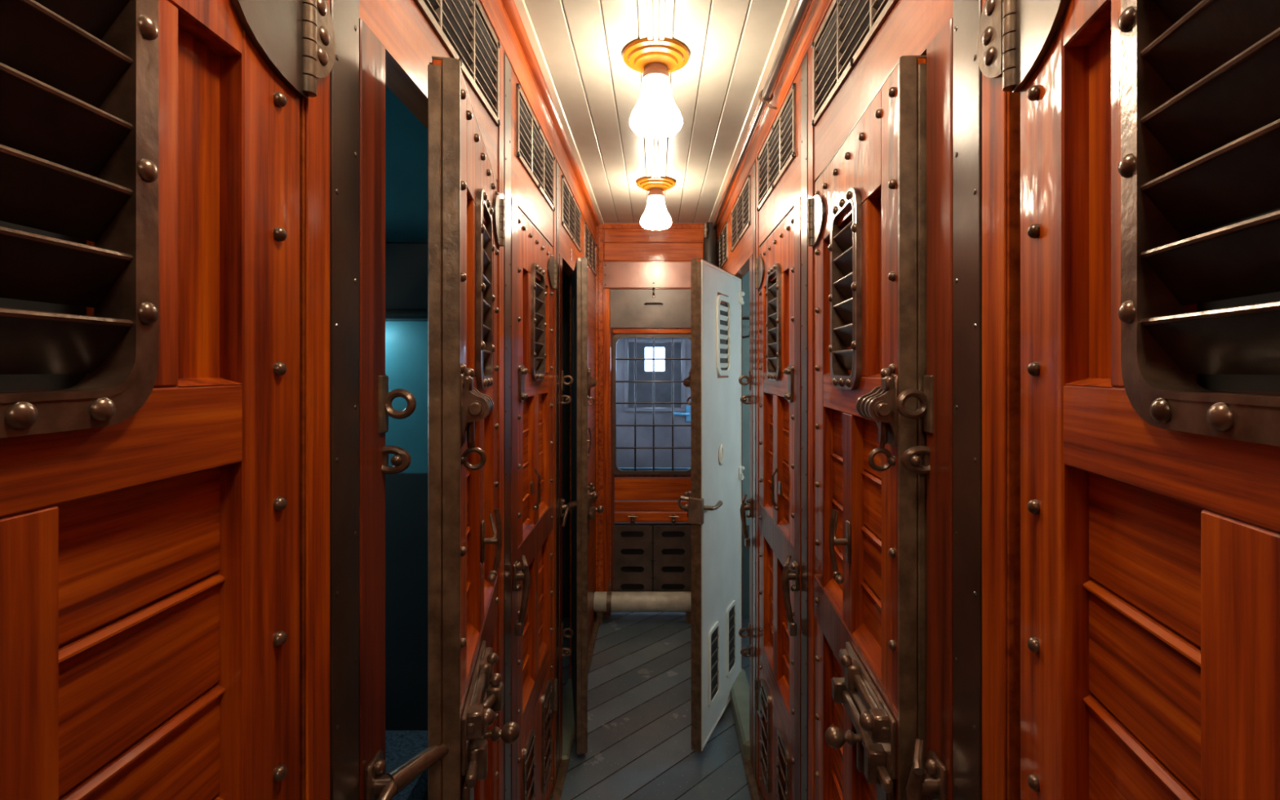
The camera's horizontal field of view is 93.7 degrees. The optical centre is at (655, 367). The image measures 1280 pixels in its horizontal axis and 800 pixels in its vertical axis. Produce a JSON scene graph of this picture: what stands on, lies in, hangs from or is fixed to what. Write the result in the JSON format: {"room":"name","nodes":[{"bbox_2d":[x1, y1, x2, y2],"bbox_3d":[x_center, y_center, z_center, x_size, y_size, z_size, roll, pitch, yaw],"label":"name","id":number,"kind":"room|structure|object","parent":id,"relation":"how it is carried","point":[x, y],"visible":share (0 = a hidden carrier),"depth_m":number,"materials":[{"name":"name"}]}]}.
{"room":"prison interior","nodes":[
{"label":"prison interior","id":0,"kind":"room"},
{"bbox_2d":[385,84,427,472],"bbox_3d":[-1.208,0.330,1.155,1.545,2.520,0.820,0,0,0],"label":"wall","id":1,"kind":"structure","parent":0,"point":[406,136],"depth_m":1.54,"materials":[{"name":"teal paint"}]},
{"bbox_2d":[385,472,427,730],"bbox_3d":[-1.192,0.930,1.538,1.515,1.320,0.011,0,0,0],"label":"wall panel","id":2,"kind":"object","parent":1,"relation":"attached to","point":[406,493],"depth_m":1.53,"materials":[{"name":"teal paint"}]},
{"bbox_2d":[385,241,427,320],"bbox_3d":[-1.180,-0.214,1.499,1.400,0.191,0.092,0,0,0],"label":"upper berth","id":3,"kind":"object","parent":1,"relation":"attached to","point":[406,262],"visible":0.02,"depth_m":1.47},
{"bbox_2d":[299,0,595,799],"bbox_3d":[-0.410,0.305,0.655,0.050,2.570,6.510,0,0,0],"label":"wall","id":4,"kind":"structure","parent":0,"point":[410,42],"depth_m":0.97,"materials":[{"name":"brown wood"}]},
{"bbox_2d":[0,0,316,799],"bbox_3d":[-0.361,0.556,0.353,0.122,2.008,0.612,0,0,0],"label":"door","id":5,"kind":"structure","parent":4,"relation":"in","point":[149,149],"depth_m":0.46,"materials":[{"name":"brown wood"}]},
{"bbox_2d":[305,0,329,799],"bbox_3d":[-0.384,0.340,0.681,0.003,2.500,0.046,0,0,0],"label":"trim","id":6,"kind":"structure","parent":4,"relation":"attached to","point":[317,108],"depth_m":0.68,"materials":[{"name":"brown wood"}]},
{"bbox_2d":[316,0,335,78],"bbox_3d":[-0.376,-0.393,0.677,0.012,0.145,0.050,0,0,0],"label":"hinge plate","id":7,"kind":"object","parent":4,"relation":"attached to","point":[326,42],"visible":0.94,"depth_m":0.68,"materials":[{"name":"brown metal"}]},
{"bbox_2d":[329,0,359,799],"bbox_3d":[-0.382,0.398,0.738,0.006,2.385,0.064,0,0,0],"label":"trim","id":8,"kind":"structure","parent":4,"relation":"attached to","point":[344,73],"depth_m":0.73,"materials":[{"name":"brown wood"}]},
{"bbox_2d":[359,17,385,799],"bbox_3d":[-0.382,0.570,0.807,0.006,2.041,0.070,0,0,0],"label":"trim","id":9,"kind":"structure","parent":4,"relation":"attached to","point":[371,50],"depth_m":0.80,"materials":[{"name":"brown wood"}]},
{"bbox_2d":[382,445,411,474],"bbox_3d":[-0.369,0.128,0.832,0.057,0.040,0.018,0,0,0],"label":"oval catch","id":10,"kind":"object","parent":9,"relation":"attached to","point":[401,460],"visible":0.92,"depth_m":0.83,"materials":[{"name":"brown metal"}]},
{"bbox_2d":[377,375,416,433],"bbox_3d":[-0.359,0.050,0.831,0.051,0.080,0.024,0,0,0],"label":"eye staple","id":11,"kind":"object","parent":4,"relation":"attached to","point":[385,397],"visible":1,"depth_m":0.83,"materials":[{"name":"brown metal"}]},
{"bbox_2d":[413,0,500,126],"bbox_3d":[-0.404,-0.685,1.161,0.059,0.204,0.588,0,0,0],"label":"air vent","id":12,"kind":"object","parent":4,"relation":"in","point":[463,27],"visible":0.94,"depth_m":1.25,"materials":[{"name":"metal"}]},
{"bbox_2d":[427,56,519,799],"bbox_3d":[-0.315,0.556,1.165,0.122,2.008,0.612,0,0,-9],"label":"door","id":13,"kind":"structure","parent":4,"relation":"in","point":[466,209],"depth_m":0.88,"materials":[{"name":"brown wood"}]},
{"bbox_2d":[364,672,503,799],"bbox_3d":[-0.317,0.567,0.883,0.059,0.100,0.304,0,0,25],"label":"door handle","id":14,"kind":"object","parent":13,"relation":"attached to","point":[379,785],"visible":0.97,"depth_m":0.81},
{"bbox_2d":[497,0,503,799],"bbox_3d":[-0.384,0.340,1.486,0.003,2.500,0.046,0,0,0],"label":"trim","id":15,"kind":"structure","parent":4,"relation":"attached to","point":[500,129],"depth_m":1.49,"materials":[{"name":"brown wood"}]},
{"bbox_2d":[503,52,511,799],"bbox_3d":[-0.382,0.398,1.543,0.006,2.385,0.064,0,0,0],"label":"trim","id":16,"kind":"structure","parent":4,"relation":"attached to","point":[507,66],"depth_m":1.54,"materials":[{"name":"brown wood"}]},
{"bbox_2d":[511,196,517,799],"bbox_3d":[-0.382,0.570,1.612,0.006,2.041,0.070,0,0,0],"label":"trim","id":17,"kind":"structure","parent":4,"relation":"attached to","point":[513,204],"depth_m":1.59,"materials":[{"name":"brown wood"}]},
{"bbox_2d":[512,555,531,635],"bbox_3d":[-0.357,0.608,1.607,0.046,0.205,0.044,0,0,0],"label":"hasp arm","id":18,"kind":"object","parent":4,"relation":"attached to","point":[523,575],"visible":1,"depth_m":1.59},
{"bbox_2d":[515,83,555,211],"bbox_3d":[-0.404,-0.685,1.946,0.059,0.204,0.588,0,0,0],"label":"air vent","id":19,"kind":"object","parent":4,"relation":"in","point":[533,151],"visible":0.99,"depth_m":1.88,"materials":[{"name":"metal"}]},
{"bbox_2d":[517,207,557,799],"bbox_3d":[-0.390,0.556,1.943,0.070,2.008,0.612,0,0,0],"label":"door","id":20,"kind":"structure","parent":4,"relation":"in","point":[537,266],"depth_m":1.91,"materials":[{"name":"brown wood"}]},
{"bbox_2d":[522,728,536,799],"bbox_3d":[-0.394,1.280,1.803,0.042,0.330,0.140,0,0,0],"label":"vent","id":21,"kind":"object","parent":20,"relation":"attached to","point":[529,765],"depth_m":1.80,"materials":[{"name":"metal"}]},
{"bbox_2d":[542,680,551,792],"bbox_3d":[-0.394,1.280,2.094,0.042,0.330,0.140,0,0,0],"label":"vent","id":22,"kind":"object","parent":20,"relation":"attached to","point":[547,691],"depth_m":2.09,"materials":[{"name":"metal"}]},
{"bbox_2d":[480,0,596,243],"bbox_3d":[-0.383,-0.850,0.625,0.004,0.096,6.450,0,0,0],"label":"trim","id":23,"kind":"structure","parent":4,"relation":"attached to","point":[494,10],"depth_m":1.83,"materials":[{"name":"brown wood"}]},
{"bbox_2d":[501,0,600,226],"bbox_3d":[-0.374,-0.927,0.625,0.041,0.046,6.450,0,0,0],"label":"trim","id":24,"kind":"structure","parent":4,"relation":"attached to","point":[510,9],"depth_m":1.96,"materials":[{"name":"brown wood"}]},
{"bbox_2d":[553,126,555,788],"bbox_3d":[-0.384,0.340,2.271,0.003,2.500,0.046,0,0,0],"label":"trim","id":25,"kind":"structure","parent":4,"relation":"attached to","point":[554,211],"depth_m":2.26,"materials":[{"name":"brown wood"}]},
{"bbox_2d":[555,160,559,779],"bbox_3d":[-0.382,0.398,2.328,0.006,2.385,0.064,0,0,0],"label":"trim","id":26,"kind":"structure","parent":4,"relation":"attached to","point":[557,163],"depth_m":2.33,"materials":[{"name":"brown wood"}]},
{"bbox_2d":[514,0,604,224],"bbox_3d":[-0.346,-0.936,0.625,0.027,0.028,6.450,0,0,0],"label":"trim","id":27,"kind":"structure","parent":4,"relation":"attached to","point":[521,5],"depth_m":1.98,"materials":[{"name":"brown wood"}]},
{"bbox_2d":[559,253,562,767],"bbox_3d":[-0.382,0.570,2.397,0.006,2.041,0.070,0,0,0],"label":"trim","id":28,"kind":"structure","parent":4,"relation":"attached to","point":[560,255],"depth_m":2.38,"materials":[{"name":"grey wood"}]},
{"bbox_2d":[561,678,574,759],"bbox_3d":[-0.399,1.575,2.714,0.093,0.030,0.612,0,0,0],"label":"trim","id":29,"kind":"structure","parent":4,"relation":"attached to","point":[568,720],"depth_m":2.65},
{"bbox_2d":[561,174,581,252],"bbox_3d":[-0.404,-0.685,2.731,0.059,0.204,0.588,0,0,0],"label":"air vent","id":30,"kind":"object","parent":4,"relation":"in","point":[571,212],"visible":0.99,"depth_m":2.69,"materials":[{"name":"metal"}]},
{"bbox_2d":[551,616,599,799],"bbox_3d":[-0.367,1.581,0.625,0.035,0.018,6.450,0,0,0],"label":"baseboard","id":31,"kind":"structure","parent":4,"relation":"attached to","point":[559,784],"depth_m":2.38,"materials":[{"name":"brown wood"}]},
{"bbox_2d":[571,257,604,754],"bbox_3d":[-0.313,0.556,2.731,0.122,2.008,0.612,0,0,-10],"label":"door","id":32,"kind":"structure","parent":4,"relation":"in","point":[581,514],"depth_m":2.43,"materials":[{"name":"brown wood"}]},
{"bbox_2d":[560,487,596,526],"bbox_3d":[-0.317,0.567,2.473,0.059,0.100,0.304,0,0,25],"label":"hasp arm","id":33,"kind":"object","parent":32,"relation":"attached to","point":[571,505],"visible":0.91,"depth_m":2.38},
{"bbox_2d":[584,222,596,275],"bbox_3d":[-0.404,-0.685,3.515,0.059,0.204,0.588,0,0,0],"label":"air vent","id":34,"kind":"object","parent":4,"relation":"in","point":[589,247],"visible":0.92,"depth_m":3.49,"materials":[{"name":"metal"}]},
{"bbox_2d":[595,222,704,615],"bbox_3d":[0.000,0.330,3.875,0.870,2.520,0.050,0,0,0],"label":"wall","id":35,"kind":"structure","parent":0,"point":[597,227],"depth_m":3.85,"materials":[{"name":"brown wood"}]},
{"bbox_2d":[603,288,609,591],"bbox_3d":[-0.011,0.516,3.845,0.659,2.048,0.010,0,0,0],"label":"trim","id":36,"kind":"structure","parent":35,"relation":"attached to","point":[606,291],"depth_m":3.84,"materials":[{"name":"brown wood"}]},
{"bbox_2d":[603,262,691,288],"bbox_3d":[-0.008,-0.596,3.842,0.672,0.167,0.015,0,0,0],"label":"trim","id":37,"kind":"structure","parent":35,"relation":"attached to","point":[615,274],"depth_m":3.84,"materials":[{"name":"brown wood"}]},
{"bbox_2d":[609,288,691,591],"bbox_3d":[-0.015,0.517,3.870,0.560,2.046,0.110,0,0,0],"label":"door","id":38,"kind":"structure","parent":35,"relation":"in","point":[651,344],"depth_m":3.86,"materials":[{"name":"brown wood"}]},
{"bbox_2d":[652,282,654,297],"bbox_3d":[-0.015,-0.508,3.827,0.016,0.110,0.040,0,0,0],"label":"wall hook","id":39,"kind":"object","parent":38,"relation":"attached to","point":[653,288],"visible":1,"depth_m":3.84,"materials":[{"name":"metal"}]},
{"bbox_2d":[598,224,704,591],"bbox_3d":[-0.005,0.336,3.842,0.728,2.508,0.016,0,0,0],"label":"trim","id":40,"kind":"structure","parent":35,"relation":"attached to","point":[601,227],"depth_m":3.84,"materials":[{"name":"brown wood"}]},
{"bbox_2d":[604,230,703,261],"bbox_3d":[-0.005,-0.785,3.846,0.656,0.195,0.008,0,0,0],"label":"trim","id":41,"kind":"structure","parent":35,"relation":"attached to","point":[612,251],"depth_m":3.84,"materials":[{"name":"brown wood"}]},
{"bbox_2d":[524,0,786,222],"bbox_3d":[0.000,-0.955,0.635,3.900,0.050,6.470,0,0,0],"label":"ceiling","id":42,"kind":"structure","parent":0,"point":[729,30],"depth_m":1.99,"materials":[{"name":"white wood"}]},
{"bbox_2d":[622,36,689,138],"bbox_3d":[0.000,-0.816,1.780,0.200,0.229,0.200,0,0,0],"label":"ceiling lamp","id":43,"kind":"object","parent":42,"relation":"attached to","point":[655,114],"visible":1,"depth_m":1.74,"materials":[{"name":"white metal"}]},
{"bbox_2d":[635,175,675,230],"bbox_3d":[0.000,-0.816,3.000,0.200,0.229,0.200,0,0,0],"label":"ceiling lamp","id":44,"kind":"object","parent":42,"relation":"attached to","point":[655,215],"visible":1,"depth_m":2.96,"materials":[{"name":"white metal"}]},
{"bbox_2d":[549,612,762,799],"bbox_3d":[0.000,1.615,3.125,3.900,0.050,11.450,0,0,0],"label":"floor","id":45,"kind":"structure","parent":0,"point":[639,677],"depth_m":2.67,"materials":[{"name":"grey wood"}]},
{"bbox_2d":[593,581,691,623],"bbox_3d":[-0.072,1.468,3.760,0.636,0.245,0.127,0,0,0],"label":"pipe","id":46,"kind":"object","parent":45,"relation":"on","point":[609,602],"visible":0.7,"depth_m":3.71,"materials":[{"name":"metal"}]},
{"bbox_3d":[-1.160,1.280,1.160,1.400,0.620,0.720,0,0,0],"label":"bench","id":47,"kind":"object","parent":45,"relation":"on","visible":0},
{"bbox_2d":[385,730,427,799],"bbox_3d":[-1.170,0.934,1.160,1.340,0.068,0.700,0,0,0],"label":"blanket","id":48,"kind":"object","parent":47,"relation":"on","point":[401,746],"visible":0.02,"depth_m":1.40,"materials":[{"name":"blue fabric"}]},
{"bbox_2d":[562,270,749,617],"bbox_3d":[0.000,0.330,3.092,3.960,2.520,1.495,0,0,0],"label":"wall","id":49,"kind":"structure","parent":0,"point":[566,279],"depth_m":3.82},
{"bbox_2d":[561,647,571,657],"bbox_3d":[-0.369,1.148,2.422,0.057,0.040,0.018,0,0,0],"label":"oval catch","id":50,"kind":"object","parent":49,"relation":"attached to","point":[568,651],"visible":0.84,"depth_m":2.42,"materials":[{"name":"brown metal"}]},
{"bbox_2d":[561,395,571,404],"bbox_3d":[-0.369,0.128,2.422,0.057,0.040,0.018,0,0,0],"label":"oval catch","id":51,"kind":"object","parent":49,"relation":"attached to","point":[568,399],"visible":0.8,"depth_m":2.42,"materials":[{"name":"brown metal"}]},
{"bbox_2d":[561,622,573,644],"bbox_3d":[-0.359,1.070,2.421,0.051,0.080,0.024,0,0,0],"label":"eye staple","id":52,"kind":"object","parent":49,"relation":"attached to","point":[563,634],"visible":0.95,"depth_m":2.42,"materials":[{"name":"brown metal"}]},
{"bbox_2d":[561,370,573,390],"bbox_3d":[-0.359,0.050,2.421,0.051,0.080,0.024,0,0,0],"label":"eye staple","id":53,"kind":"object","parent":49,"relation":"attached to","point":[563,378],"visible":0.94,"depth_m":2.42,"materials":[{"name":"brown metal"}]},
{"bbox_2d":[738,622,750,644],"bbox_3d":[0.359,1.070,2.421,0.051,0.080,0.024,0,0,0],"label":"eye staple","id":54,"kind":"object","parent":49,"relation":"attached to","point":[748,630],"visible":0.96,"depth_m":2.42,"materials":[{"name":"brown metal"}]},
{"bbox_2d":[738,370,750,390],"bbox_3d":[0.359,0.050,2.421,0.051,0.080,0.024,0,0,0],"label":"eye staple","id":55,"kind":"object","parent":49,"relation":"attached to","point":[741,377],"visible":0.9,"depth_m":2.42,"materials":[{"name":"brown metal"}]},
{"bbox_2d":[740,647,750,657],"bbox_3d":[0.369,1.148,2.422,0.057,0.040,0.018,0,0,0],"label":"oval catch","id":56,"kind":"object","parent":49,"relation":"attached to","point":[743,651],"visible":0.8,"depth_m":2.42,"materials":[{"name":"brown metal"}]},
{"bbox_2d":[740,395,750,404],"bbox_3d":[0.369,0.128,2.422,0.057,0.040,0.018,0,0,0],"label":"oval catch","id":57,"kind":"object","parent":49,"relation":"attached to","point":[743,399],"visible":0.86,"depth_m":2.42,"materials":[{"name":"brown metal"}]},
{"bbox_2d":[742,524,749,618],"bbox_3d":[1.192,1.295,3.812,1.515,0.590,0.013,0,0,0],"label":"trim","id":58,"kind":"structure","parent":49,"relation":"attached to","point":[745,551],"depth_m":3.81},
{"bbox_2d":[742,317,749,338],"bbox_3d":[0.660,-0.252,3.775,0.430,0.137,0.074,0,0,0],"label":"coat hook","id":59,"kind":"object","parent":49,"relation":"attached to","point":[743,318],"visible":0.22,"depth_m":3.79,"materials":[{"name":"black metal"}]},
{"bbox_2d":[637,0,674,199],"bbox_3d":[0.000,-0.924,0.625,0.092,0.013,6.450,0,0,0],"label":"ceiling trim","id":60,"kind":"structure","parent":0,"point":[655,9],"depth_m":1.65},
{"bbox_2d":[716,0,1020,799],"bbox_3d":[0.410,0.305,0.655,0.050,2.570,6.510,0,0,0],"label":"wall","id":61,"kind":"structure","parent":0,"point":[910,26],"depth_m":0.93,"materials":[{"name":"brown wood"}]},
{"bbox_2d":[676,257,744,752],"bbox_3d":[0.258,0.556,2.723,0.174,2.008,0.626,0,0,20],"label":"door","id":62,"kind":"structure","parent":61,"relation":"in","point":[713,508],"depth_m":2.59,"materials":[{"name":"white metal"}]},
{"bbox_2d":[708,621,719,706],"bbox_3d":[0.250,1.270,2.580,0.008,0.320,0.136,0,0,24],"label":"vent","id":63,"kind":"object","parent":62,"relation":"attached to","point":[714,628],"depth_m":2.58,"materials":[{"name":"white metal"}]},
{"bbox_2d":[726,600,736,677],"bbox_3d":[0.354,1.270,2.819,0.008,0.320,0.136,0,0,24],"label":"vent","id":64,"kind":"object","parent":62,"relation":"attached to","point":[731,606],"depth_m":2.82,"materials":[{"name":"white metal"}]},
{"bbox_2d":[716,222,727,268],"bbox_3d":[0.404,-0.685,3.515,0.059,0.204,0.588,0,0,0],"label":"air vent","id":65,"kind":"object","parent":61,"relation":"in","point":[722,243],"visible":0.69,"depth_m":3.41,"materials":[{"name":"metal"}]},
{"bbox_2d":[712,99,767,224],"bbox_3d":[0.374,-0.927,0.625,0.041,0.046,6.450,0,0,0],"label":"trim","id":66,"kind":"structure","parent":61,"relation":"attached to","point":[759,100],"depth_m":2.58,"materials":[{"name":"brown wood"}]},
{"bbox_2d":[730,668,750,759],"bbox_3d":[0.399,1.548,2.714,0.093,0.085,0.612,0,0,0],"label":"trim","id":67,"kind":"structure","parent":61,"relation":"attached to","point":[740,691],"depth_m":2.66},
{"bbox_2d":[730,174,751,252],"bbox_3d":[0.404,-0.685,2.731,0.059,0.204,0.588,0,0,0],"label":"air vent","id":68,"kind":"object","parent":61,"relation":"in","point":[740,213],"visible":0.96,"depth_m":2.68,"materials":[{"name":"metal"}]},
{"bbox_2d":[729,700,761,799],"bbox_3d":[0.367,1.581,0.625,0.035,0.018,6.450,0,0,0],"label":"baseboard","id":69,"kind":"structure","parent":61,"relation":"attached to","point":[753,790],"depth_m":2.30,"materials":[{"name":"brown metal"}]},
{"bbox_2d":[739,493,751,547],"bbox_3d":[0.357,0.608,2.392,0.046,0.205,0.044,0,0,0],"label":"hasp arm","id":70,"kind":"object","parent":61,"relation":"attached to","point":[744,507],"visible":1,"depth_m":2.38},
{"bbox_2d":[749,253,752,767],"bbox_3d":[0.382,0.570,2.397,0.006,2.041,0.070,0,0,0],"label":"trim","id":71,"kind":"structure","parent":61,"relation":"attached to","point":[751,255],"depth_m":2.38,"materials":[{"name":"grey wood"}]},
{"bbox_2d":[708,0,797,222],"bbox_3d":[0.346,-0.936,0.625,0.027,0.028,6.450,0,0,0],"label":"trim","id":72,"kind":"structure","parent":61,"relation":"attached to","point":[790,4],"depth_m":1.99,"materials":[{"name":"wood"}]},
{"bbox_2d":[752,160,755,778],"bbox_3d":[0.382,0.398,2.328,0.006,2.385,0.064,0,0,0],"label":"trim","id":73,"kind":"structure","parent":61,"relation":"attached to","point":[754,164],"depth_m":2.33,"materials":[{"name":"brown wood"}]},
{"bbox_2d":[755,125,758,788],"bbox_3d":[0.384,0.340,2.271,0.003,2.500,0.046,0,0,0],"label":"trim","id":74,"kind":"structure","parent":61,"relation":"attached to","point":[757,211],"depth_m":2.27,"materials":[{"name":"brown wood"}]},
{"bbox_2d":[711,0,812,229],"bbox_3d":[0.355,-0.860,0.570,0.059,0.083,6.340,0,0,0],"label":"ceiling pipe","id":75,"kind":"object","parent":61,"relation":"attached to","point":[801,9],"visible":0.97,"depth_m":1.75,"materials":[{"name":"brown metal"}]},
{"bbox_2d":[702,222,717,266],"bbox_3d":[0.318,-0.550,3.681,0.115,0.691,0.154,0,0,0],"label":"hose","id":76,"kind":"object","parent":75,"relation":"attached to","point":[709,244],"visible":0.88,"depth_m":3.66,"materials":[{"name":"black rubber"}]},
{"bbox_2d":[716,0,831,239],"bbox_3d":[0.383,-0.850,0.625,0.004,0.096,6.450,0,0,0],"label":"trim","id":77,"kind":"structure","parent":61,"relation":"attached to","point":[818,9],"depth_m":1.83,"materials":[{"name":"brown wood"}]},
{"bbox_2d":[755,208,794,799],"bbox_3d":[0.390,0.556,1.943,0.070,2.008,0.612,0,0,0],"label":"door","id":78,"kind":"structure","parent":61,"relation":"in","point":[775,264],"depth_m":1.93,"materials":[{"name":"brown wood"}]},
{"bbox_2d":[760,680,770,792],"bbox_3d":[0.394,1.280,2.094,0.042,0.330,0.140,0,0,0],"label":"vent","id":79,"kind":"object","parent":78,"relation":"attached to","point":[765,695],"depth_m":2.09,"materials":[{"name":"metal"}]},
{"bbox_2d":[776,728,789,799],"bbox_3d":[0.394,1.280,1.803,0.042,0.330,0.140,0,0,0],"label":"vent","id":80,"kind":"object","parent":78,"relation":"attached to","point":[783,748],"depth_m":1.81,"materials":[{"name":"metal"}]},
{"bbox_2d":[756,83,795,211],"bbox_3d":[0.404,-0.685,1.946,0.059,0.204,0.588,0,0,0],"label":"air vent","id":81,"kind":"object","parent":61,"relation":"in","point":[778,151],"visible":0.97,"depth_m":1.88,"materials":[{"name":"metal"}]},
{"bbox_2d":[781,555,799,635],"bbox_3d":[0.357,0.608,1.607,0.046,0.205,0.044,0,0,0],"label":"hasp arm","id":82,"kind":"object","parent":61,"relation":"attached to","point":[788,575],"visible":1,"depth_m":1.59},
{"bbox_2d":[794,196,800,799],"bbox_3d":[0.382,0.570,1.612,0.006,2.041,0.070,0,0,0],"label":"trim","id":83,"kind":"structure","parent":61,"relation":"attached to","point":[797,204],"depth_m":1.60,"materials":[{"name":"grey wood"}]},
{"bbox_2d":[800,52,808,799],"bbox_3d":[0.382,0.398,1.543,0.006,2.385,0.064,0,0,0],"label":"trim","id":84,"kind":"structure","parent":61,"relation":"attached to","point":[804,67],"depth_m":1.54,"materials":[{"name":"brown wood"}]},
{"bbox_2d":[808,39,813,799],"bbox_3d":[0.384,0.340,1.486,0.003,2.500,0.046,0,0,0],"label":"trim","id":85,"kind":"structure","parent":61,"relation":"attached to","point":[811,129],"depth_m":1.49,"materials":[{"name":"brown wood"}]},
{"bbox_2d":[811,0,897,126],"bbox_3d":[0.404,-0.685,1.161,0.059,0.204,0.588,0,0,0],"label":"air vent","id":86,"kind":"object","parent":61,"relation":"in","point":[853,24],"visible":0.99,"depth_m":1.25,"materials":[{"name":"metal"}]},
{"bbox_2d":[808,54,926,799],"bbox_3d":[0.347,0.556,1.159,0.122,2.008,0.612,0,0,3],"label":"door","id":87,"kind":"structure","parent":61,"relation":"in","point":[867,211],"depth_m":1.01,"materials":[{"name":"brown wood"}]},
{"bbox_2d":[895,375,933,433],"bbox_3d":[0.359,0.050,0.831,0.051,0.080,0.024,0,0,0],"label":"eye staple","id":88,"kind":"object","parent":61,"relation":"attached to","point":[926,397],"visible":1,"depth_m":0.83,"materials":[{"name":"brown metal"}]},
{"bbox_2d":[900,445,930,474],"bbox_3d":[0.369,0.128,0.832,0.057,0.040,0.018,0,0,0],"label":"oval catch","id":89,"kind":"object","parent":61,"relation":"attached to","point":[910,460],"visible":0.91,"depth_m":0.83,"materials":[{"name":"brown metal"}]},
{"bbox_2d":[906,738,946,799],"bbox_3d":[0.357,0.608,0.802,0.046,0.205,0.044,0,0,0],"label":"hasp arm","id":90,"kind":"object","parent":61,"relation":"attached to","point":[933,784],"visible":1,"depth_m":0.79},
{"bbox_2d":[926,17,952,799],"bbox_3d":[0.382,0.570,0.807,0.006,2.041,0.070,0,0,0],"label":"trim","id":91,"kind":"structure","parent":61,"relation":"attached to","point":[940,50],"depth_m":0.80,"materials":[{"name":"brown wood"}]},
{"bbox_2d":[952,0,982,799],"bbox_3d":[0.382,0.398,0.738,0.006,2.385,0.064,0,0,0],"label":"trim","id":92,"kind":"structure","parent":61,"relation":"attached to","point":[966,14],"depth_m":0.74,"materials":[{"name":"brown wood"}]},
{"bbox_2d":[976,0,1002,78],"bbox_3d":[0.376,-0.393,0.677,0.012,0.145,0.050,0,0,0],"label":"hinge plate","id":93,"kind":"object","parent":61,"relation":"attached to","point":[989,34],"visible":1,"depth_m":0.67,"materials":[{"name":"brown metal"}]},
{"bbox_2d":[982,0,1006,799],"bbox_3d":[0.384,0.340,0.681,0.003,2.500,0.046,0,0,0],"label":"trim","id":94,"kind":"structure","parent":61,"relation":"attached to","point":[993,98],"depth_m":0.68,"materials":[{"name":"brown wood"}]},
{"bbox_2d":[1002,0,1279,799],"bbox_3d":[0.313,0.556,0.346,0.122,2.008,0.612,0,0,10],"label":"door","id":95,"kind":"structure","parent":61,"relation":"in","point":[1150,129],"depth_m":0.43,"materials":[{"name":"brown wood"}]},
{"bbox_3d":[0.000,0.340,6.550,1.500,2.500,5.300,0,0,0],"label":"wall","id":96,"kind":"structure","parent":0,"visible":0},
{"bbox_2d":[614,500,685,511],"bbox_3d":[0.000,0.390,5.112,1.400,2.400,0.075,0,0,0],"label":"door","id":97,"kind":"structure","parent":96,"relation":"in","point":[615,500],"depth_m":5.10,"materials":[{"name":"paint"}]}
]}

